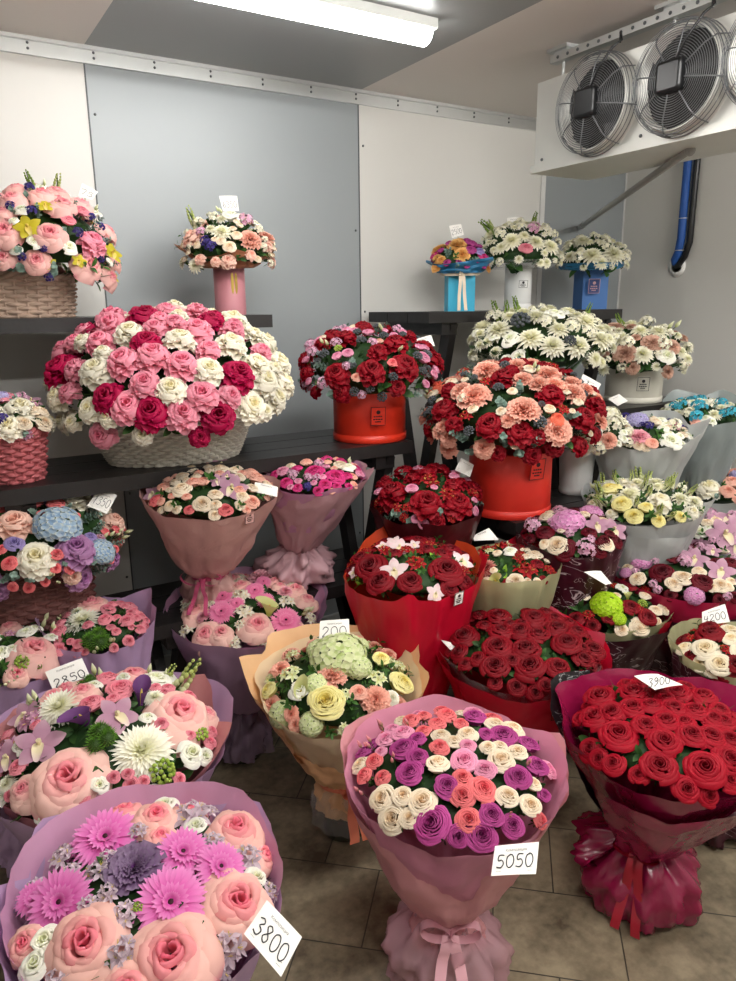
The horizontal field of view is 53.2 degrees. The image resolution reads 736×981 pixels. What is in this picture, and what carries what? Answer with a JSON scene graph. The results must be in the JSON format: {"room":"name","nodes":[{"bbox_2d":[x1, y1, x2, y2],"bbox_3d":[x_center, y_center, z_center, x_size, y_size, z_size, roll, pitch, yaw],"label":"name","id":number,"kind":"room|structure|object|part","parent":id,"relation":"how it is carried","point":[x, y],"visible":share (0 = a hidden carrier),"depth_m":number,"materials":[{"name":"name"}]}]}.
{"room":"flower shop cooler","nodes":[
{"label":"flower shop cooler","id":0,"kind":"room"},
{"bbox_2d":[0,51,625,655],"bbox_3d":[-0.801,-0.418,3.119,5.280,2.520,0.080,-9,16,-30],"label":"wall","id":1,"kind":"structure","parent":0,"point":[162,145],"depth_m":3.17,"materials":[{"name":"grey paint"}]},
{"bbox_2d":[83,63,133,589],"bbox_3d":[-1.012,-0.347,2.954,0.055,2.465,0.010,-9,16,-30],"label":"trim","id":2,"kind":"structure","parent":1,"relation":"attached to","point":[95,114],"depth_m":2.75,"materials":[{"name":"grey metal"}]},
{"bbox_2d":[150,612,339,671],"bbox_3d":[-0.762,0.765,3.370,5.280,0.100,0.020,-9,16,-30],"label":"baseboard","id":3,"kind":"structure","parent":1,"relation":"attached to","point":[335,616],"depth_m":3.67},
{"bbox_2d":[0,31,536,130],"bbox_3d":[-0.786,-1.603,2.776,5.280,0.055,0.030,-9,16,-30],"label":"trim","id":4,"kind":"structure","parent":1,"relation":"attached to","point":[10,42],"depth_m":2.94,"materials":[{"name":"metal"}]},
{"bbox_2d":[355,105,365,541],"bbox_3d":[-0.029,-0.502,3.532,0.055,2.465,0.010,-9,16,-30],"label":"trim","id":5,"kind":"structure","parent":1,"relation":"attached to","point":[358,105],"depth_m":3.37,"materials":[{"name":"white metal"}]},
{"bbox_2d":[535,175,545,308],"bbox_3d":[0.930,-0.655,4.094,0.030,2.470,0.008,-9,16,-30],"label":"trim","id":6,"kind":"structure","parent":1,"relation":"attached to","point":[543,178],"depth_m":3.89,"materials":[{"name":"white metal"}]},
{"bbox_2d":[616,173,626,322],"bbox_3d":[1.473,-0.765,4.409,0.006,2.520,0.006,-9,16,-30],"label":"trim","id":7,"kind":"structure","parent":1,"relation":"attached to","point":[626,173],"depth_m":4.23,"materials":[{"name":"white metal"}]},
{"bbox_2d":[577,148,695,229],"bbox_3d":[1.118,-1.304,3.239,0.036,0.144,1.654,0,14,3],"label":"drain pipe","id":8,"kind":"object","parent":1,"relation":"attached to","point":[686,152],"visible":0.77,"depth_m":2.93,"materials":[{"name":"grey plastic"}]},
{"bbox_2d":[0,673,735,980],"bbox_3d":[0.625,1.389,1.181,5.280,0.080,5.350,-9,16,-30],"label":"floor","id":9,"kind":"structure","parent":0,"point":[337,896],"depth_m":2.01,"materials":[{"name":"tile"}]},
{"bbox_2d":[0,612,71,877],"bbox_3d":[-0.992,0.731,2.156,0.345,0.751,0.356,-9,16,-30],"label":"bouquet","id":10,"kind":"object","parent":9,"relation":"on","point":[26,654],"visible":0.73,"depth_m":1.99,"materials":[{"name":"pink plant"}]},
{"bbox_2d":[35,588,155,678],"bbox_3d":[-0.808,0.701,2.267,0.335,0.752,0.327,4,15,18],"label":"bouquet","id":11,"kind":"object","parent":9,"relation":"on","point":[97,623],"visible":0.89,"depth_m":2.13,"materials":[{"name":"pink plant"}]},
{"bbox_2d":[0,658,232,844],"bbox_3d":[-0.619,0.823,1.849,0.591,0.717,0.562,-9,16,-30],"label":"bouquet","id":12,"kind":"object","parent":9,"relation":"on","point":[62,748],"visible":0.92,"depth_m":1.69,"materials":[{"name":"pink plant"}]},
{"bbox_2d":[45,658,88,688],"bbox_3d":[-0.810,0.494,1.981,0.106,0.054,0.039,-9,16,-30],"label":"price tag","id":13,"kind":"object","parent":12,"relation":"attached to","point":[76,670],"visible":0.94,"depth_m":1.98,"materials":[{"name":"white paper"}]},
{"bbox_2d":[0,314,272,566],"bbox_3d":[-1.286,0.207,2.569,1.930,1.573,0.474,-9,16,-30],"label":"bench","id":14,"kind":"object","parent":9,"relation":"on","point":[62,324],"visible":0.1,"depth_m":2.30,"materials":[{"name":"black wood"}]},
{"bbox_2d":[0,169,122,317],"bbox_3d":[-1.059,-0.795,2.394,0.504,0.451,0.492,5,15,22],"label":"flower basket","id":15,"kind":"object","parent":14,"relation":"on","point":[43,228],"visible":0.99,"depth_m":2.28,"materials":[{"name":"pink plant"}]},
{"bbox_2d":[78,183,97,217],"bbox_3d":[-0.933,-0.969,2.454,0.063,0.109,0.013,-4,14,-12],"label":"price tag","id":16,"kind":"object","parent":15,"relation":"attached to","point":[85,191],"visible":0.98,"depth_m":2.45,"materials":[{"name":"white paper"}]},
{"bbox_2d":[174,205,276,314],"bbox_3d":[-0.523,-0.854,2.741,0.363,0.386,0.368,1,14,8],"label":"flower box","id":17,"kind":"object","parent":14,"relation":"on","point":[226,248],"visible":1,"depth_m":2.64,"materials":[{"name":"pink plant"}]},
{"bbox_2d":[219,196,238,210],"bbox_3d":[-0.517,-1.040,2.744,0.070,0.116,0.015,-3,14,-10],"label":"price tag","id":18,"kind":"object","parent":17,"relation":"in","point":[229,203],"visible":0.98,"depth_m":2.73,"materials":[{"name":"white paper"}]},
{"bbox_2d":[0,781,282,980],"bbox_3d":[-0.408,0.967,1.391,0.533,0.654,0.518,-9,16,-30],"label":"bouquet","id":19,"kind":"object","parent":9,"relation":"on","point":[136,882],"visible":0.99,"depth_m":1.29,"materials":[{"name":"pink plant"}]},
{"bbox_2d":[244,900,301,975],"bbox_3d":[-0.151,0.712,1.172,0.077,0.062,0.056,9,17,33],"label":"price tag","id":20,"kind":"object","parent":19,"relation":"attached to","point":[274,937],"visible":1,"depth_m":1.17,"materials":[{"name":"white paper"}]},
{"bbox_2d":[0,429,412,624],"bbox_3d":[-0.931,0.473,2.435,2.330,1.117,0.414,-9,16,-30],"label":"shelf","id":21,"kind":"object","parent":9,"relation":"on","point":[90,474],"visible":0.49,"depth_m":2.42,"materials":[{"name":"black wood"}]},
{"bbox_3d":[-1.077,0.022,2.234,0.080,0.050,0.380,-9,16,-30],"label":"cross rail","id":22,"kind":"part","parent":21,"relation":"part of","materials":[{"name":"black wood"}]},
{"bbox_2d":[0,391,56,485],"bbox_3d":[-1.029,-0.156,2.124,0.235,0.258,0.238,7,16,28],"label":"flower basket","id":23,"kind":"object","parent":21,"relation":"on","point":[25,425],"visible":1,"depth_m":2.07,"materials":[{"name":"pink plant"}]},
{"bbox_3d":[-1.050,0.512,2.358,0.035,1.080,0.378,-9,16,-30],"label":"leg","id":24,"kind":"part","parent":21,"relation":"part of","materials":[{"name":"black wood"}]},
{"bbox_2d":[43,299,294,467],"bbox_3d":[-0.625,-0.350,2.361,0.758,0.513,0.768,5,15,21],"label":"flower basket","id":25,"kind":"object","parent":21,"relation":"on","point":[171,383],"visible":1,"depth_m":2.12,"materials":[{"name":"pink plant"}]},
{"bbox_3d":[-0.642,-0.425,2.362,0.547,0.335,0.032,-7,15,-25],"label":"basket handle","id":26,"kind":"part","parent":25,"relation":"part of","materials":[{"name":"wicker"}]},
{"bbox_2d":[86,418,249,467],"bbox_3d":[-0.639,-0.199,2.419,0.564,0.193,0.377,-9,16,-30],"label":"wicker basket","id":27,"kind":"object","parent":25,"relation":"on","point":[172,450],"depth_m":2.30,"materials":[{"name":"beige wicker"}]},
{"bbox_3d":[-0.052,0.349,2.968,0.035,1.080,0.378,-9,16,-30],"label":"leg","id":28,"kind":"part","parent":21,"relation":"part of","materials":[{"name":"black wood"}]},
{"bbox_2d":[298,320,443,443],"bbox_3d":[0.000,-0.404,2.708,0.519,0.433,0.530,6,16,25],"label":"flower box","id":29,"kind":"object","parent":21,"relation":"on","point":[369,378],"visible":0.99,"depth_m":2.58,"materials":[{"name":"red plant"}]},
{"bbox_2d":[416,335,434,346],"bbox_3d":[0.206,-0.540,2.680,0.075,0.053,0.019,-1,14,-2],"label":"price tag","id":30,"kind":"object","parent":29,"relation":"attached to","point":[427,338],"visible":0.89,"depth_m":2.68,"materials":[{"name":"white paper"}]},
{"bbox_3d":[-0.035,-0.143,2.847,0.080,0.050,0.380,-9,16,-30],"label":"cross rail","id":31,"kind":"part","parent":21,"relation":"part of","materials":[{"name":"black wood"}]},
{"bbox_3d":[-0.008,0.348,2.971,0.035,1.080,0.378,-9,16,-30],"label":"leg","id":32,"kind":"part","parent":21,"relation":"part of","materials":[{"name":"black wood"}]},
{"bbox_2d":[369,462,483,544],"bbox_3d":[0.208,0.137,2.596,0.402,0.450,0.410,-9,16,-30],"label":"bouquet","id":33,"kind":"object","parent":21,"relation":"on","point":[431,500],"visible":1,"depth_m":2.46,"materials":[{"name":"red plant"}]},
{"bbox_2d":[455,458,473,476],"bbox_3d":[0.335,-0.080,2.552,0.060,0.060,0.028,5,15,22],"label":"price tag","id":34,"kind":"object","parent":33,"relation":"attached to","point":[465,467],"visible":1,"depth_m":2.55,"materials":[{"name":"white paper"}]},
{"bbox_2d":[89,548,358,672],"bbox_3d":[-0.941,0.725,2.490,2.300,0.612,0.374,-9,16,-30],"label":"bench","id":35,"kind":"object","parent":9,"relation":"on","point":[164,622],"visible":0.13,"depth_m":2.62,"materials":[{"name":"black wood"}]},
{"bbox_2d":[0,495,132,631],"bbox_3d":[-0.994,0.229,2.203,0.536,0.491,0.539,-11,17,-35],"label":"flower basket","id":36,"kind":"object","parent":35,"relation":"on","point":[47,559],"visible":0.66,"depth_m":2.04,"materials":[{"name":"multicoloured plant"}]},
{"bbox_2d":[87,493,116,513],"bbox_3d":[-0.790,0.033,2.184,0.081,0.069,0.038,-2,14,-6],"label":"price tag","id":37,"kind":"object","parent":36,"relation":"attached to","point":[101,502],"visible":0.98,"depth_m":2.18,"materials":[{"name":"white paper"}]},
{"bbox_3d":[-0.733,0.705,2.627,0.035,0.580,0.334,-9,16,-30],"label":"leg","id":38,"kind":"part","parent":35,"relation":"part of","materials":[{"name":"black wood"}]},
{"bbox_3d":[-0.713,0.460,2.568,0.080,0.050,0.340,-9,16,-30],"label":"cross rail","id":39,"kind":"part","parent":35,"relation":"part of","materials":[{"name":"black wood"}]},
{"bbox_3d":[-0.688,0.703,2.631,0.035,0.580,0.334,-9,16,-30],"label":"leg","id":40,"kind":"part","parent":35,"relation":"part of","materials":[{"name":"black wood"}]},
{"bbox_2d":[139,459,279,615],"bbox_3d":[-0.483,0.168,2.352,0.426,0.523,0.428,3,15,15],"label":"bouquet","id":41,"kind":"object","parent":35,"relation":"on","point":[208,523],"visible":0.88,"depth_m":2.22,"materials":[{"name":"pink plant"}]},
{"bbox_2d":[255,482,277,496],"bbox_3d":[-0.312,-0.003,2.248,0.072,0.044,0.020,-1,14,0],"label":"price tag","id":42,"kind":"object","parent":41,"relation":"on","point":[266,489],"visible":0.99,"depth_m":2.25,"materials":[{"name":"white paper"}]},
{"bbox_2d":[253,455,373,589],"bbox_3d":[-0.212,0.111,2.599,0.388,0.491,0.493,-9,16,-30],"label":"bouquet","id":43,"kind":"object","parent":35,"relation":"on","point":[313,499],"visible":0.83,"depth_m":2.47,"materials":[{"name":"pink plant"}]},
{"bbox_3d":[-0.067,0.600,3.019,0.035,0.580,0.334,-9,16,-30],"label":"leg","id":44,"kind":"part","parent":35,"relation":"part of","materials":[{"name":"black wood"}]},
{"bbox_2d":[233,753,261,763],"bbox_3d":[-0.463,0.895,2.695,0.144,0.170,0.144,-9,16,-30],"label":"glass vase","id":45,"kind":"object","parent":9,"relation":"on","point":[258,756],"visible":0.09,"depth_m":2.65,"materials":[{"name":"clear glass"}]},
{"bbox_2d":[163,566,327,763],"bbox_3d":[-0.411,0.632,2.605,0.572,0.666,0.534,-9,16,-30],"label":"bouquet","id":46,"kind":"object","parent":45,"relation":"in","point":[239,623],"visible":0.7,"depth_m":2.42,"materials":[{"name":"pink plant"}]},
{"bbox_2d":[323,814,361,841],"bbox_3d":[-0.073,0.994,2.300,0.136,0.160,0.136,-9,16,-30],"label":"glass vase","id":47,"kind":"object","parent":9,"relation":"on","point":[336,830],"visible":0.21,"depth_m":2.25,"materials":[{"name":"glass"}]},
{"bbox_2d":[239,623,428,844],"bbox_3d":[-0.093,0.717,2.181,0.510,0.649,0.478,11,18,39],"label":"bouquet","id":48,"kind":"object","parent":47,"relation":"in","point":[309,688],"visible":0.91,"depth_m":2.04,"materials":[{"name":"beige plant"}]},
{"bbox_2d":[319,619,349,638],"bbox_3d":[-0.100,0.454,2.200,0.092,0.130,0.042,-1,14,-3],"label":"price tag","id":49,"kind":"object","parent":48,"relation":"attached to","point":[327,627],"visible":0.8,"depth_m":2.19,"materials":[{"name":"white paper"}]},
{"bbox_2d":[343,527,486,696],"bbox_3d":[0.148,0.582,2.436,0.436,0.871,0.452,-9,16,-30],"label":"bouquet","id":50,"kind":"object","parent":9,"relation":"on","point":[410,591],"visible":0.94,"depth_m":2.23,"materials":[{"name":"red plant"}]},
{"bbox_2d":[340,694,568,980],"bbox_3d":[0.199,0.869,1.742,0.517,0.663,0.505,-9,16,-30],"label":"bouquet","id":51,"kind":"object","parent":9,"relation":"on","point":[434,783],"visible":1,"depth_m":1.62,"materials":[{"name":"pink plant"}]},
{"bbox_2d":[491,842,538,875],"bbox_3d":[0.281,0.703,1.399,0.095,0.044,0.044,0,14,3],"label":"price tag","id":52,"kind":"object","parent":51,"relation":"attached to","point":[521,858],"visible":1,"depth_m":1.40,"materials":[{"name":"white paper"}]},
{"bbox_2d":[369,309,622,466],"bbox_3d":[0.635,-0.096,3.700,1.170,1.573,0.474,-9,16,-30],"label":"bench","id":53,"kind":"object","parent":9,"relation":"on","point":[443,323],"visible":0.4,"depth_m":3.21,"materials":[{"name":"black wood"}]},
{"bbox_3d":[0.216,-0.015,3.469,0.035,1.536,0.438,-9,16,-30],"label":"leg","id":54,"kind":"part","parent":53,"relation":"part of","materials":[{"name":"black wood"}]},
{"bbox_3d":[0.230,-0.729,3.293,0.080,0.050,0.440,-9,16,-30],"label":"cross rail","id":55,"kind":"part","parent":53,"relation":"part of","materials":[{"name":"black wood"}]},
{"bbox_3d":[0.260,-0.016,3.473,0.035,1.536,0.438,-9,16,-30],"label":"leg","id":56,"kind":"part","parent":53,"relation":"part of","materials":[{"name":"black wood"}]},
{"bbox_2d":[426,238,493,310],"bbox_3d":[0.413,-0.967,3.296,0.285,0.316,0.294,-6,15,-21],"label":"flower box","id":57,"kind":"object","parent":53,"relation":"on","point":[459,260],"visible":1,"depth_m":3.21,"materials":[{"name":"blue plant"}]},
{"bbox_2d":[449,224,463,237],"bbox_3d":[0.402,-1.152,3.345,0.068,0.116,0.017,0,14,5],"label":"price tag","id":58,"kind":"object","parent":57,"relation":"on","point":[456,230],"visible":0.99,"depth_m":3.34,"materials":[{"name":"white paper"}]},
{"bbox_2d":[478,211,565,308],"bbox_3d":[0.710,-1.076,3.460,0.412,0.443,0.426,-1,14,-1],"label":"flower box","id":59,"kind":"object","parent":53,"relation":"on","point":[521,249],"visible":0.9,"depth_m":3.33,"materials":[{"name":"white plant"}]},
{"bbox_2d":[507,217,518,225],"bbox_3d":[0.699,-1.253,3.523,0.067,0.109,0.015,2,14,10],"label":"price tag","id":60,"kind":"object","parent":59,"relation":"in","point":[512,219],"visible":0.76,"depth_m":3.52,"materials":[{"name":"white paper"}]},
{"bbox_2d":[555,231,631,308],"bbox_3d":[1.134,-1.110,3.712,0.372,0.378,0.373,-3,14,-10],"label":"flower box","id":61,"kind":"object","parent":53,"relation":"on","point":[591,262],"visible":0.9,"depth_m":3.63,"materials":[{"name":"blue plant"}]},
{"bbox_3d":[1.072,-0.144,3.950,0.035,1.536,0.438,-9,16,-30],"label":"leg","id":62,"kind":"part","parent":53,"relation":"part of","materials":[{"name":"black wood"}]},
{"bbox_2d":[466,532,561,618],"bbox_3d":[0.481,0.579,2.545,0.357,0.817,0.345,-9,16,-30],"label":"bouquet","id":63,"kind":"object","parent":9,"relation":"on","point":[515,577],"visible":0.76,"depth_m":2.37,"materials":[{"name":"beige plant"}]},
{"bbox_2d":[473,528,498,540],"bbox_3d":[0.411,0.154,2.565,0.089,0.041,0.028,0,14,4],"label":"price tag","id":64,"kind":"object","parent":63,"relation":"attached to","point":[487,534],"visible":1,"depth_m":2.56,"materials":[{"name":"white paper"}]},
{"bbox_2d":[439,431,598,546],"bbox_3d":[0.704,0.240,3.295,0.790,1.115,0.354,-9,16,-30],"label":"bench","id":65,"kind":"object","parent":9,"relation":"on","point":[451,464],"visible":0.03,"depth_m":3.13,"materials":[{"name":"black wood"}]},
{"bbox_3d":[0.404,0.303,3.134,0.035,1.077,0.318,-9,16,-30],"label":"leg","id":66,"kind":"part","parent":65,"relation":"part of","materials":[{"name":"black wood"}]},
{"bbox_3d":[0.421,-0.189,3.014,0.080,0.050,0.320,-9,16,-30],"label":"cross rail","id":67,"kind":"part","parent":65,"relation":"part of","materials":[{"name":"black wood"}]},
{"bbox_3d":[0.449,0.302,3.138,0.035,1.077,0.318,-9,16,-30],"label":"leg","id":68,"kind":"part","parent":65,"relation":"part of","materials":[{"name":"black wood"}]},
{"bbox_2d":[467,295,616,375],"bbox_3d":[0.714,-0.545,3.061,0.609,0.521,0.611,4,15,19],"label":"flower bouquet","id":69,"kind":"object","parent":65,"relation":"on","point":[542,334],"visible":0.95,"depth_m":2.87,"materials":[{"name":"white plant"}]},
{"bbox_3d":[0.917,0.222,3.436,0.035,1.077,0.318,-9,16,-30],"label":"leg","id":70,"kind":"part","parent":65,"relation":"part of","materials":[{"name":"black wood"}]},
{"bbox_3d":[0.961,0.221,3.439,0.035,1.077,0.318,-9,16,-30],"label":"leg","id":71,"kind":"part","parent":65,"relation":"part of","materials":[{"name":"black wood"}]},
{"bbox_2d":[437,606,611,732],"bbox_3d":[0.472,0.712,2.328,0.530,0.672,0.531,-9,16,-30],"label":"bouquet","id":72,"kind":"object","parent":9,"relation":"on","point":[506,666],"visible":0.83,"depth_m":2.15,"materials":[{"name":"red plant"}]},
{"bbox_2d":[441,640,454,649],"bbox_3d":[0.268,0.491,2.219,0.107,0.059,0.015,12,19,40],"label":"price tag","id":73,"kind":"object","parent":72,"relation":"attached to","point":[449,645],"visible":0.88,"depth_m":2.23,"materials":[{"name":"white paper"}]},
{"bbox_2d":[476,489,616,545],"bbox_3d":[0.696,0.463,2.940,0.580,0.855,0.284,-9,16,-30],"label":"bench","id":74,"kind":"object","parent":9,"relation":"on","point":[506,530],"visible":0.2,"depth_m":2.75,"materials":[{"name":"black wood"}]},
{"bbox_3d":[0.495,0.510,2.837,0.035,0.817,0.248,-9,16,-30],"label":"leg","id":75,"kind":"part","parent":74,"relation":"part of","materials":[{"name":"wood"}]},
{"bbox_3d":[0.513,0.144,2.748,0.080,0.050,0.250,-9,16,-30],"label":"cross rail","id":76,"kind":"part","parent":74,"relation":"part of","materials":[{"name":"black wood"}]},
{"bbox_2d":[418,355,607,520],"bbox_3d":[0.516,-0.199,2.663,0.665,0.567,0.651,12,19,40],"label":"flower box","id":77,"kind":"object","parent":74,"relation":"on","point":[517,421],"visible":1,"depth_m":2.46,"materials":[{"name":"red plant"}]},
{"bbox_2d":[581,374,600,388],"bbox_3d":[0.800,-0.377,2.662,0.078,0.086,0.031,7,16,29],"label":"price tag","id":78,"kind":"object","parent":77,"relation":"in","point":[584,378],"visible":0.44,"depth_m":2.66,"materials":[{"name":"white paper"}]},
{"bbox_2d":[558,406,633,495],"bbox_3d":[0.886,-0.147,2.861,0.272,0.362,0.325,1,14,8],"label":"flower vase","id":79,"kind":"object","parent":74,"relation":"on","point":[574,473],"visible":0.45,"depth_m":2.90,"materials":[{"name":"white plant"}]},
{"bbox_2d":[516,505,627,752],"bbox_3d":[0.717,0.497,2.660,0.362,0.913,0.371,-8,16,-27],"label":"bouquet","id":80,"kind":"object","parent":9,"relation":"on","point":[582,539],"visible":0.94,"depth_m":2.47,"materials":[{"name":"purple plant"}]},
{"bbox_2d":[553,577,682,670],"bbox_3d":[0.837,0.620,2.685,0.495,0.669,0.505,-9,16,-30],"label":"bouquet","id":81,"kind":"object","parent":9,"relation":"on","point":[614,612],"visible":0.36,"depth_m":2.43,"materials":[{"name":"green plant"}]},
{"bbox_2d":[585,571,611,584],"bbox_3d":[0.743,0.281,2.366,0.065,0.025,0.071,-5,15,-17],"label":"price tag","id":82,"kind":"object","parent":81,"relation":"attached to","point":[598,575],"visible":1,"depth_m":2.37,"materials":[{"name":"white paper"}]},
{"bbox_2d":[603,396,673,413],"bbox_3d":[1.209,0.152,3.521,0.560,1.164,0.334,-9,16,-30],"label":"bench","id":83,"kind":"object","parent":9,"relation":"on","point":[629,408],"visible":0.12,"depth_m":3.22,"materials":[{"name":"black wood"}]},
{"bbox_2d":[582,313,693,403],"bbox_3d":[1.210,-0.600,3.318,0.478,0.394,0.483,4,15,18],"label":"flower box","id":84,"kind":"object","parent":83,"relation":"on","point":[643,356],"visible":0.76,"depth_m":3.19,"materials":[{"name":"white plant"}]},
{"bbox_2d":[595,410,710,488],"bbox_3d":[1.098,-0.034,2.973,0.445,0.556,0.432,-9,16,-30],"label":"bouquet","id":85,"kind":"object","parent":83,"relation":"on","point":[664,443],"visible":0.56,"depth_m":2.80,"materials":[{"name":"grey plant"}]},
{"bbox_2d":[609,394,626,405],"bbox_3d":[1.024,-0.371,3.011,0.076,0.047,0.022,9,17,34],"label":"price tag","id":86,"kind":"object","parent":85,"relation":"attached to","point":[618,399],"visible":1,"depth_m":3.01,"materials":[{"name":"white paper"}]},
{"bbox_2d":[660,389,735,501],"bbox_3d":[1.469,-0.128,3.230,0.422,0.605,0.449,-9,16,-30],"label":"bouquet","id":87,"kind":"object","parent":83,"relation":"on","point":[714,455],"visible":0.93,"depth_m":3.09,"materials":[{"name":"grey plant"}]},
{"bbox_2d":[676,468,735,512],"bbox_3d":[1.539,0.150,3.324,0.475,0.560,0.429,6,15,24],"label":"bouquet","id":88,"kind":"object","parent":83,"relation":"on","point":[725,494],"visible":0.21,"depth_m":3.12,"materials":[{"name":"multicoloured plant"}]},
{"bbox_2d":[550,668,735,939],"bbox_3d":[0.761,0.831,1.929,0.514,0.635,0.550,-9,16,-30],"label":"bouquet","id":89,"kind":"object","parent":9,"relation":"on","point":[658,766],"visible":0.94,"depth_m":1.84,"materials":[{"name":"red plant"}]},
{"bbox_2d":[635,674,681,689],"bbox_3d":[0.742,0.485,1.883,0.092,0.005,0.077,-5,15,-16],"label":"price tag","id":90,"kind":"object","parent":89,"relation":"on","point":[655,681],"visible":1,"depth_m":1.88,"materials":[{"name":"white paper"}]},
{"bbox_2d":[615,541,735,676],"bbox_3d":[1.157,0.558,2.735,0.549,0.757,0.542,-9,16,-30],"label":"bouquet","id":91,"kind":"object","parent":9,"relation":"on","point":[694,574],"visible":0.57,"depth_m":2.49,"materials":[{"name":"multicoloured plant"}]},
{"bbox_2d":[668,618,735,849],"bbox_3d":[1.063,0.724,2.252,0.321,0.673,0.338,-1,14,0],"label":"bouquet","id":92,"kind":"object","parent":9,"relation":"on","point":[707,649],"visible":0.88,"depth_m":2.13,"materials":[{"name":"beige plant"}]},
{"bbox_2d":[702,604,729,622],"bbox_3d":[1.085,0.425,2.304,0.078,0.137,0.038,2,14,10],"label":"price tag","id":93,"kind":"object","parent":92,"relation":"attached to","point":[718,614],"visible":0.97,"depth_m":2.29,"materials":[{"name":"white paper"}]},
{"bbox_2d":[680,507,735,602],"bbox_3d":[1.336,0.486,2.873,0.367,0.822,0.373,-9,16,-30],"label":"bouquet","id":94,"kind":"object","parent":9,"relation":"on","point":[717,528],"visible":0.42,"depth_m":2.70,"materials":[{"name":"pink plant"}]},
{"bbox_3d":[1.039,0.742,2.880,0.370,0.355,0.294,-9,16,-30],"label":"bench","id":95,"kind":"object","parent":9,"relation":"on","visible":0},
{"bbox_2d":[581,466,715,593],"bbox_3d":[1.015,0.240,2.766,0.435,0.664,0.449,-9,16,-30],"label":"bouquet","id":96,"kind":"object","parent":95,"relation":"on","point":[650,509],"visible":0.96,"depth_m":2.58,"materials":[{"name":"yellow plant"}]},
{"bbox_2d":[0,0,735,117],"bbox_3d":[0.597,-1.133,0.551,5.280,0.080,5.510,-9,16,-30],"label":"ceiling","id":97,"kind":"structure","parent":0,"point":[492,55],"depth_m":2.59,"materials":[{"name":"white paint"}]},
{"bbox_2d":[198,0,437,46],"bbox_3d":[-0.322,-1.443,2.152,1.240,0.075,0.090,-9,16,-30],"label":"ceiling lamp","id":98,"kind":"object","parent":97,"relation":"attached to","point":[362,17],"visible":1,"depth_m":2.28,"materials":[{"name":"white plastic"}]},
{"bbox_2d":[530,0,735,179],"bbox_3d":[1.197,-1.283,2.156,0.402,0.420,1.770,-9,16,-30],"label":"evaporator cooling unit","id":99,"kind":"object","parent":97,"relation":"hanging from","point":[616,112],"visible":1,"depth_m":2.43,"materials":[{"name":"metal"}]},
{"bbox_3d":[0.755,-1.337,2.536,0.042,0.092,0.092,-9,16,-30],"label":"fan motor","id":100,"kind":"part","parent":99,"relation":"part of","materials":[{"name":"grey metal"}]},
{"bbox_2d":[530,118,735,179],"bbox_3d":[1.233,-1.098,2.224,0.322,0.028,1.770,-9,16,-30],"label":"drip tray","id":101,"kind":"object","parent":99,"relation":"on","point":[715,136],"depth_m":2.53,"materials":[{"name":"white metal"}]},
{"bbox_3d":[1.246,-1.427,2.116,0.300,0.078,1.690,-9,16,-30],"label":"mounting rail","id":102,"kind":"part","parent":99,"relation":"part of","materials":[{"name":"metal"}]},
{"bbox_3d":[0.931,-1.269,2.254,0.042,0.092,0.092,-9,16,-30],"label":"fan motor","id":103,"kind":"part","parent":99,"relation":"part of","materials":[{"name":"black metal"}]},
{"bbox_2d":[617,152,735,467],"bbox_3d":[2.879,-0.241,2.246,0.080,2.520,5.430,-9,16,-30],"label":"wall","id":104,"kind":"structure","parent":0,"point":[703,297],"depth_m":3.91,"materials":[{"name":"white paint"}]},
{"bbox_2d":[668,159,700,276],"bbox_3d":[1.654,-1.538,3.853,0.066,0.806,0.152,-5,15,-19],"label":"insulated pipe","id":105,"kind":"object","parent":104,"relation":"attached to","point":[679,256],"visible":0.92,"depth_m":3.83,"materials":[{"name":"blue rubber"}]}
]}

